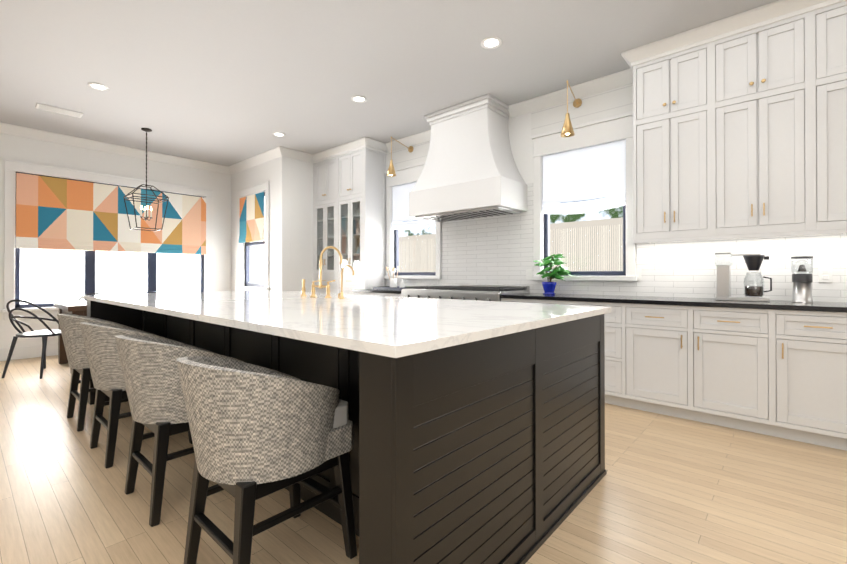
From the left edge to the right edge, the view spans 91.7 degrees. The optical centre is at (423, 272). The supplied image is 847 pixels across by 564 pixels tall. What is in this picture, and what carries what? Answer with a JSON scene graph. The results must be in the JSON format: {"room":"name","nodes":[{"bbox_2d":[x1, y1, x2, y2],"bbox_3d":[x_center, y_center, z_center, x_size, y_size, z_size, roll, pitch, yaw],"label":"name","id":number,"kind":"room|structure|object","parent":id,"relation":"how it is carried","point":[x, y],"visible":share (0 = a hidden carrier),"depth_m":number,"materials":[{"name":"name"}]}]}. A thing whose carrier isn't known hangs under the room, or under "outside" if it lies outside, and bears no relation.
{"room":"kitchen and dining room","nodes":[
{"label":"kitchen and dining room","id":0,"kind":"room"},
{"bbox_2d":[0,133,230,348],"bbox_3d":[-5.746,-0.388,4.946,0.150,3.020,7.020,0,0,41],"label":"wall","id":1,"kind":"structure","parent":0,"point":[14,147],"depth_m":6.10,"materials":[{"name":"paint"}]},
{"bbox_2d":[0,343,57,360],"bbox_3d":[-5.672,1.042,4.893,0.022,0.160,6.690,0,0,41],"label":"baseboard","id":2,"kind":"structure","parent":1,"relation":"attached to","point":[26,352],"depth_m":5.41,"materials":[{"name":"paint"}]},
{"bbox_2d":[2,307,58,312],"bbox_3d":[-4.526,0.492,6.205,0.110,0.044,2.570,0,0,41],"label":"window sill","id":3,"kind":"structure","parent":1,"relation":"attached to","point":[36,309],"depth_m":5.42,"materials":[{"name":"paint"}]},
{"bbox_2d":[3,158,212,319],"bbox_3d":[-4.517,-0.424,6.202,0.032,2.065,2.560,0,0,41],"label":"window frame","id":4,"kind":"structure","parent":1,"relation":"in","point":[12,167],"depth_m":5.55,"materials":[{"name":"paint"}]},
{"bbox_2d":[16,173,205,254],"bbox_3d":[-4.494,-0.804,6.184,0.035,0.975,2.320,0,0,41],"label":"blind","id":5,"kind":"object","parent":4,"relation":"attached to","point":[58,213],"visible":0.98,"depth_m":5.97,"materials":[{"name":"fabric"}]},
{"bbox_2d":[15,172,203,307],"bbox_3d":[-4.589,-0.426,6.266,0.060,1.790,2.330,0,0,41],"label":"window","id":6,"kind":"structure","parent":1,"relation":"in","point":[89,272],"depth_m":5.96,"materials":[{"name":"clear glass"}]},
{"bbox_2d":[0,122,227,173],"bbox_3d":[-5.615,-1.842,4.918,0.095,0.111,6.600,0,0,41],"label":"crown molding","id":7,"kind":"structure","parent":1,"relation":"attached to","point":[5,128],"depth_m":5.99,"materials":[{"name":"paint"}]},
{"bbox_2d":[231,156,290,290],"bbox_3d":[-2.762,-0.378,6.894,1.750,3.020,0.150,0,0,41],"label":"wall","id":8,"kind":"structure","parent":0,"point":[276,172],"depth_m":6.41,"materials":[{"name":"paint"}]},
{"bbox_2d":[236,286,269,289],"bbox_3d":[-2.834,0.255,6.848,1.080,0.044,0.110,0,0,41],"label":"window sill","id":9,"kind":"structure","parent":8,"relation":"attached to","point":[252,288],"depth_m":6.73,"materials":[{"name":"paint"}]},
{"bbox_2d":[237,181,269,290],"bbox_3d":[-2.841,-0.541,6.843,1.070,1.825,0.032,0,0,41],"label":"window frame","id":10,"kind":"structure","parent":8,"relation":"in","point":[254,189],"depth_m":6.66,"materials":[{"name":"paint"}]},
{"bbox_2d":[239,192,263,242],"bbox_3d":[-2.862,-0.903,6.822,0.830,0.770,0.035,0,0,41],"label":"blind","id":11,"kind":"object","parent":10,"relation":"attached to","point":[251,218],"visible":1,"depth_m":6.78,"materials":[{"name":"fabric"}]},
{"bbox_2d":[245,192,264,286],"bbox_3d":[-2.777,-0.543,6.915,0.840,1.550,0.060,0,0,41],"label":"window","id":12,"kind":"structure","parent":8,"relation":"in","point":[247,260],"depth_m":7.03,"materials":[{"name":"clear glass"}]},
{"bbox_2d":[228,146,283,174],"bbox_3d":[-2.762,-1.832,6.738,1.725,0.111,0.095,0,0,41],"label":"crown molding","id":13,"kind":"structure","parent":8,"relation":"attached to","point":[276,152],"depth_m":6.67,"materials":[{"name":"paint"}]},
{"bbox_2d":[284,147,312,161],"bbox_3d":[-1.961,-1.834,6.415,0.095,0.111,0.480,0,0,41],"label":"crown molding","id":14,"kind":"structure","parent":8,"relation":"attached to","point":[290,153],"depth_m":6.40,"materials":[{"name":"paint"}]},
{"bbox_2d":[291,158,312,291],"bbox_3d":[-1.795,-0.379,6.782,0.150,3.020,0.959,0,0,41],"label":"wall block","id":15,"kind":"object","parent":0,"point":[301,220],"visible":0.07,"depth_m":6.52,"materials":[{"name":"paint"}]},
{"bbox_2d":[311,149,350,208],"bbox_3d":[-1.416,-1.489,6.619,0.634,0.758,0.405,0,0,41],"label":"upper cabinet","id":16,"kind":"object","parent":0,"relation":"attached to","point":[349,201],"depth_m":6.45,"materials":[{"name":"paint"}]},
{"bbox_2d":[335,141,386,204],"bbox_3d":[-0.940,-1.491,6.200,0.635,0.758,0.405,0,0,41],"label":"upper cabinet","id":17,"kind":"object","parent":0,"relation":"attached to","point":[360,168],"depth_m":6.01,"materials":[{"name":"paint"}]},
{"bbox_2d":[0,0,777,165],"bbox_3d":[-1.041,-1.966,1.445,11.850,0.100,7.980,0,0,41],"label":"ceiling","id":18,"kind":"structure","parent":0,"point":[226,82],"depth_m":3.71,"materials":[{"name":"paint"}]},
{"bbox_2d":[35,103,82,117],"bbox_3d":[-4.246,-1.890,4.804,0.180,0.015,0.400,0,0,41],"label":"ceiling vent","id":19,"kind":"object","parent":18,"relation":"in","point":[58,110],"visible":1,"depth_m":4.77,"materials":[{"name":"metal"}]},
{"bbox_2d":[87,83,108,90],"bbox_3d":[-3.315,-1.898,4.197,0.175,0.005,0.175,0,0,35],"label":"recessed light","id":20,"kind":"object","parent":18,"relation":"in","point":[97,86],"depth_m":4.19,"materials":[{"name":"paint"}]},
{"bbox_2d":[123,128,168,230],"bbox_3d":[-3.654,-1.232,5.426,0.410,1.325,0.412,0,0,41],"label":"pendant lantern","id":21,"kind":"object","parent":18,"relation":"hanging from","point":[146,130],"visible":1,"depth_m":5.42,"materials":[{"name":"brown metal"}]},
{"bbox_2d":[272,132,285,136],"bbox_3d":[-1.973,-1.891,5.627,0.175,0.005,0.175,0,0,35],"label":"recessed light","id":22,"kind":"object","parent":18,"relation":"in","point":[278,134],"depth_m":5.62,"materials":[{"name":"paint"}]},
{"bbox_2d":[351,96,366,102],"bbox_3d":[-0.705,-1.897,4.495,0.175,0.005,0.175,0,0,35],"label":"recessed light","id":23,"kind":"object","parent":18,"relation":"in","point":[359,99],"depth_m":4.50,"materials":[{"name":"paint"}]},
{"bbox_2d":[385,130,430,151],"bbox_3d":[-0.093,-1.838,5.665,1.150,0.111,0.095,0,0,41],"label":"crown molding","id":24,"kind":"structure","parent":18,"relation":"attached to","point":[422,137],"depth_m":5.73,"materials":[{"name":"paint"}]},
{"bbox_2d":[481,37,501,48],"bbox_3d":[0.561,-1.902,3.406,0.175,0.005,0.175,0,0,35],"label":"recessed light","id":25,"kind":"object","parent":18,"relation":"in","point":[491,42],"depth_m":3.40,"materials":[{"name":"paint"}]},
{"bbox_2d":[508,68,632,117],"bbox_3d":[1.474,-1.845,4.282,1.310,0.111,0.095,0,0,41],"label":"crown molding","id":26,"kind":"structure","parent":18,"relation":"attached to","point":[607,82],"depth_m":4.21,"materials":[{"name":"paint"}]},
{"bbox_2d":[0,355,846,563],"bbox_3d":[-1.041,1.144,1.429,11.850,0.080,7.980,0,0,41],"label":"floor","id":27,"kind":"structure","parent":0,"point":[666,489],"depth_m":1.98,"materials":[{"name":"brown wood"}]},
{"bbox_2d":[2,300,61,378],"bbox_3d":[-4.243,0.701,4.562,0.571,0.843,0.546,0,0,3],"label":"dining chair","id":28,"kind":"object","parent":27,"relation":"on","point":[44,334],"visible":0.96,"depth_m":4.41,"materials":[{"name":"black metal"}]},
{"bbox_2d":[54,301,86,373],"bbox_3d":[-3.662,0.745,5.422,1.000,0.760,1.700,0,0,41],"label":"dining table","id":29,"kind":"object","parent":27,"relation":"on","point":[76,307],"visible":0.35,"depth_m":4.90,"materials":[{"name":"brown wood"}]},
{"bbox_2d":[77,293,103,300],"bbox_3d":[-4.522,0.707,5.714,0.546,0.843,0.571,0,0,41],"label":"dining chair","id":30,"kind":"object","parent":27,"relation":"on","point":[91,294],"visible":0.04,"depth_m":5.86,"materials":[{"name":"white"}]},
{"bbox_2d":[57,314,141,431],"bbox_3d":[-2.450,0.705,3.168,0.517,0.815,0.562,0,0,41],"label":"stool","id":31,"kind":"object","parent":27,"relation":"on","point":[73,341],"visible":0.46,"depth_m":2.94,"materials":[{"name":"grey fabric"}]},
{"bbox_2d":[80,322,192,468],"bbox_3d":[-1.827,0.702,2.619,0.517,0.815,0.562,0,0,41],"label":"stool","id":32,"kind":"object","parent":27,"relation":"on","point":[103,358],"visible":0.46,"depth_m":2.39,"materials":[{"name":"grey fabric"}]},
{"bbox_2d":[115,335,243,526],"bbox_3d":[-1.212,0.700,2.077,0.517,0.815,0.562,0,0,41],"label":"stool","id":33,"kind":"object","parent":27,"relation":"on","point":[151,375],"visible":0.54,"depth_m":1.85,"materials":[{"name":"grey fabric"}]},
{"bbox_2d":[176,356,356,563],"bbox_3d":[-0.605,0.697,1.541,0.517,0.815,0.562,0,0,41],"label":"stool","id":34,"kind":"object","parent":27,"relation":"on","point":[257,432],"visible":1,"depth_m":1.35,"materials":[{"name":"grey fabric"}]},
{"bbox_2d":[313,273,334,292],"bbox_3d":[-1.416,0.581,6.609,0.634,1.100,0.405,0,0,41],"label":"base cabinet","id":35,"kind":"object","parent":27,"relation":"on","point":[326,277],"depth_m":6.46,"materials":[{"name":"paint"}]},
{"bbox_2d":[82,298,606,563],"bbox_3d":[-0.956,0.667,2.927,3.816,0.890,1.647,0,0,41],"label":"kitchen island","id":36,"kind":"object","parent":27,"relation":"on","point":[478,431],"depth_m":1.47,"materials":[{"name":"black wood"}]},
{"bbox_2d":[82,290,610,357],"bbox_3d":[-0.961,0.207,2.924,3.856,0.030,1.676,0,0,41],"label":"island countertop","id":37,"kind":"structure","parent":36,"relation":"on","point":[380,326],"depth_m":1.82,"materials":[{"name":"white stone"}]},
{"bbox_2d":[301,246,353,298],"bbox_3d":[-0.741,-0.012,3.306,0.557,0.409,0.235,0,0,41],"label":"bridge faucet","id":38,"kind":"object","parent":37,"relation":"on","point":[340,294],"visible":1,"depth_m":3.24,"materials":[{"name":"gold metal"}]},
{"bbox_2d":[335,273,385,293],"bbox_3d":[-0.940,0.579,6.189,0.635,1.100,0.405,0,0,41],"label":"base cabinet","id":39,"kind":"object","parent":27,"relation":"on","point":[358,280],"depth_m":6.01,"materials":[{"name":"paint"}]},
{"bbox_2d":[352,289,400,296],"bbox_3d":[-0.413,0.675,5.554,0.947,0.900,0.660,0,0,41],"label":"base cabinet","id":40,"kind":"object","parent":27,"relation":"on","point":[377,292],"visible":0.1,"depth_m":5.31,"materials":[{"name":"paint"}]},
{"bbox_2d":[372,286,405,289],"bbox_3d":[-0.381,0.207,5.585,0.550,0.035,0.340,0,0,41],"label":"tray","id":41,"kind":"object","parent":40,"relation":"on","point":[389,288],"visible":0.62,"depth_m":5.44,"materials":[{"name":"silver metal"}]},
{"bbox_2d":[385,266,399,286],"bbox_3d":[-0.429,0.061,5.760,0.121,0.304,0.242,0,0,41],"label":"utensil crock","id":42,"kind":"object","parent":41,"relation":"on","point":[393,281],"visible":0.9,"depth_m":5.71,"materials":[{"name":"white ceramic"}]},
{"bbox_2d":[399,279,404,286],"bbox_3d":[-0.294,0.149,5.615,0.076,0.125,0.076,0,0,41],"label":"vase","id":43,"kind":"object","parent":41,"relation":"on","point":[401,284],"visible":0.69,"depth_m":5.59,"materials":[{"name":"white ceramic"}]},
{"bbox_2d":[401,284,529,301],"bbox_3d":[0.441,0.634,4.768,1.364,0.975,0.706,0,0,41],"label":"range","id":44,"kind":"object","parent":27,"relation":"on","point":[472,292],"visible":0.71,"depth_m":4.54,"materials":[{"name":"metal"}]},
{"bbox_2d":[500,297,547,303],"bbox_3d":[1.215,0.684,4.140,0.618,0.868,0.628,0,0,41],"label":"base cabinet","id":45,"kind":"object","parent":27,"relation":"on","point":[503,299],"depth_m":4.00,"materials":[{"name":"paint"}]},
{"bbox_2d":[548,301,619,405],"bbox_3d":[1.635,0.682,3.769,0.689,0.868,0.628,0,0,41],"label":"base cabinet","id":46,"kind":"object","parent":27,"relation":"on","point":[612,319],"depth_m":3.43,"materials":[{"name":"paint"}]},
{"bbox_2d":[620,305,763,433],"bbox_3d":[2.187,0.679,3.282,0.956,0.868,0.628,0,0,41],"label":"base cabinet","id":47,"kind":"object","parent":27,"relation":"on","point":[690,362],"depth_m":3.04,"materials":[{"name":"paint"}]},
{"bbox_2d":[500,293,846,312],"bbox_3d":[1.920,0.231,3.506,2.518,0.032,0.649,0,0,41],"label":"countertop","id":48,"kind":"structure","parent":47,"relation":"on","point":[709,303],"depth_m":3.10,"materials":[{"name":"black stone"}]},
{"bbox_2d":[533,254,571,293],"bbox_3d":[1.318,0.009,4.190,0.412,0.417,0.460,0,0,41],"label":"potted plant","id":49,"kind":"object","parent":48,"relation":"on","point":[549,286],"visible":1,"depth_m":4.13,"materials":[{"name":"green plant"}]},
{"bbox_2d":[714,252,771,301],"bbox_3d":[2.456,0.026,3.164,0.342,0.372,0.160,0,0,41],"label":"coffee maker","id":50,"kind":"object","parent":48,"relation":"on","point":[753,261],"visible":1,"depth_m":3.14,"materials":[{"name":"metal"}]},
{"bbox_2d":[791,256,812,302],"bbox_3d":[2.721,0.046,2.957,0.120,0.330,0.120,0,0,41],"label":"coffee grinder","id":51,"kind":"object","parent":48,"relation":"on","point":[801,288],"visible":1,"depth_m":2.92,"materials":[{"name":"metal"}]},
{"bbox_2d":[764,309,846,450],"bbox_3d":[2.695,0.677,2.834,0.471,0.868,0.628,0,0,41],"label":"base cabinet","id":52,"kind":"object","parent":27,"relation":"on","point":[776,368],"depth_m":2.64,"materials":[{"name":"paint"}]},
{"bbox_2d":[386,113,636,285],"bbox_3d":[2.261,-0.394,3.745,9.949,3.020,0.150,0,0,41],"label":"wall","id":53,"kind":"structure","parent":0,"point":[520,139],"depth_m":4.66,"materials":[{"name":"paint"}]},
{"bbox_2d":[387,137,412,176],"bbox_3d":[-0.309,-1.527,5.567,0.126,0.515,0.546,0,0,32],"label":"sconce","id":54,"kind":"object","parent":53,"relation":"attached to","point":[391,172],"visible":1,"depth_m":5.38,"materials":[{"name":"gold metal"}]},
{"bbox_2d":[384,276,441,278],"bbox_3d":[-0.149,0.062,5.765,1.060,0.049,0.105,0,0,41],"label":"sill","id":55,"kind":"structure","parent":53,"relation":"attached to","point":[417,277],"depth_m":5.65,"materials":[{"name":"paint"}]},
{"bbox_2d":[385,161,440,275],"bbox_3d":[-0.165,-0.736,5.752,1.070,1.545,0.038,0,0,41],"label":"trim","id":56,"kind":"structure","parent":53,"relation":"attached to","point":[408,174],"depth_m":5.86,"materials":[{"name":"paint"}]},
{"bbox_2d":[391,182,435,229],"bbox_3d":[-0.136,-0.938,5.786,0.852,0.662,0.061,0,0,41],"label":"blind","id":57,"kind":"object","parent":53,"relation":"attached to","point":[400,204],"visible":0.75,"depth_m":5.90,"materials":[{"name":"white fabric"}]},
{"bbox_2d":[394,219,435,275],"bbox_3d":[-0.093,-0.618,5.832,0.860,1.310,0.055,0,0,41],"label":"window","id":58,"kind":"structure","parent":53,"relation":"attached to","point":[396,248],"depth_m":6.06,"materials":[{"name":"clear glass"}]},
{"bbox_2d":[409,94,526,221],"bbox_3d":[0.492,-1.279,4.821,1.290,1.236,0.577,0,0,41],"label":"range hood","id":59,"kind":"object","parent":53,"relation":"attached to","point":[470,170],"visible":0.98,"depth_m":4.58,"materials":[{"name":"paint"}]},
{"bbox_2d":[560,80,581,136],"bbox_3d":[1.454,-1.535,4.012,0.126,0.515,0.546,0,0,32],"label":"sconce","id":60,"kind":"object","parent":53,"relation":"attached to","point":[567,130],"visible":1,"depth_m":3.83,"materials":[{"name":"gold metal"}]},
{"bbox_2d":[531,111,635,275],"bbox_3d":[1.598,-0.744,4.197,1.070,1.545,0.038,0,0,41],"label":"trim","id":61,"kind":"structure","parent":53,"relation":"attached to","point":[606,130],"depth_m":4.11,"materials":[{"name":"paint"}]},
{"bbox_2d":[542,140,625,213],"bbox_3d":[1.627,-0.946,4.231,0.852,0.662,0.061,0,0,41],"label":"window shade","id":62,"kind":"object","parent":53,"relation":"attached to","point":[587,174],"visible":0.96,"depth_m":4.20,"materials":[{"name":"white fabric"}]},
{"bbox_2d":[531,276,637,280],"bbox_3d":[1.613,0.054,4.211,1.060,0.049,0.105,0,0,41],"label":"sill","id":63,"kind":"structure","parent":53,"relation":"attached to","point":[601,278],"depth_m":4.07,"materials":[{"name":"paint"}]},
{"bbox_2d":[544,197,625,275],"bbox_3d":[1.669,-0.626,4.278,0.860,1.310,0.055,0,0,41],"label":"window","id":64,"kind":"structure","parent":53,"relation":"attached to","point":[547,227],"depth_m":4.22,"materials":[{"name":"clear glass"}]},
{"bbox_2d":[386,83,846,301],"bbox_3d":[1.733,-0.792,4.109,6.120,2.020,0.006,0,0,41],"label":"tile backsplash","id":65,"kind":"structure","parent":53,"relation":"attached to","point":[495,250],"depth_m":3.93,"materials":[{"name":"tile"}]},
{"bbox_2d":[526,269,531,279],"bbox_3d":[1.176,0.020,4.585,0.072,0.116,0.010,0,0,41],"label":"electrical outlet","id":66,"kind":"object","parent":65,"relation":"attached to","point":[528,274],"visible":0.88,"depth_m":4.58,"materials":[{"name":"paint"}]},
{"bbox_2d":[636,268,640,280],"bbox_3d":[2.001,0.016,3.857,0.072,0.116,0.010,0,0,41],"label":"electrical outlet","id":67,"kind":"object","parent":65,"relation":"attached to","point":[638,272],"visible":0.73,"depth_m":3.84,"materials":[{"name":"paint"}]},
{"bbox_2d":[818,267,831,281],"bbox_3d":[2.950,0.012,3.021,0.072,0.116,0.010,0,0,41],"label":"electrical outlet","id":68,"kind":"object","parent":65,"relation":"attached to","point":[824,274],"visible":1,"depth_m":3.02,"materials":[{"name":"paint"}]},
{"bbox_2d":[629,28,704,242],"bbox_3d":[2.153,-1.084,3.502,0.585,1.599,0.358,0,0,41],"label":"upper cabinet","id":69,"kind":"object","parent":53,"relation":"attached to","point":[669,77],"depth_m":3.39,"materials":[{"name":"paint"}]},
{"bbox_2d":[705,0,800,239],"bbox_3d":[2.562,-1.086,3.141,0.616,1.599,0.358,0,0,41],"label":"upper cabinet","id":70,"kind":"object","parent":53,"relation":"attached to","point":[739,125],"depth_m":3.02,"materials":[{"name":"paint"}]},
{"bbox_2d":[801,0,846,235],"bbox_3d":[2.983,-1.088,2.769,0.620,1.599,0.358,0,0,41],"label":"upper cabinet","id":71,"kind":"object","parent":53,"relation":"attached to","point":[823,22],"depth_m":2.78,"materials":[{"name":"paint"}]},
{"label":"outside","id":72,"kind":"structure","parent":0,"visible":0},
{"bbox_2d":[399,204,622,271],"bbox_3d":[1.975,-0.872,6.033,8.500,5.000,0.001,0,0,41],"label":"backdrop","id":73,"kind":"structure","parent":72,"point":[615,226],"depth_m":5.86,"materials":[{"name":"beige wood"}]},
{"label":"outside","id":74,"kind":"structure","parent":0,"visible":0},
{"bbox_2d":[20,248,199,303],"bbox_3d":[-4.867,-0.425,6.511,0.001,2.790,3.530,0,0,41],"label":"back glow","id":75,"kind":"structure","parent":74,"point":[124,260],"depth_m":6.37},
{"bbox_2d":[259,197,264,283],"bbox_3d":[-2.552,-0.541,7.210,1.390,2.350,0.001,0,0,41],"label":"window frame","id":76,"kind":"structure","parent":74,"point":[261,263],"depth_m":7.57,"materials":[{"name":"white"}]}
]}

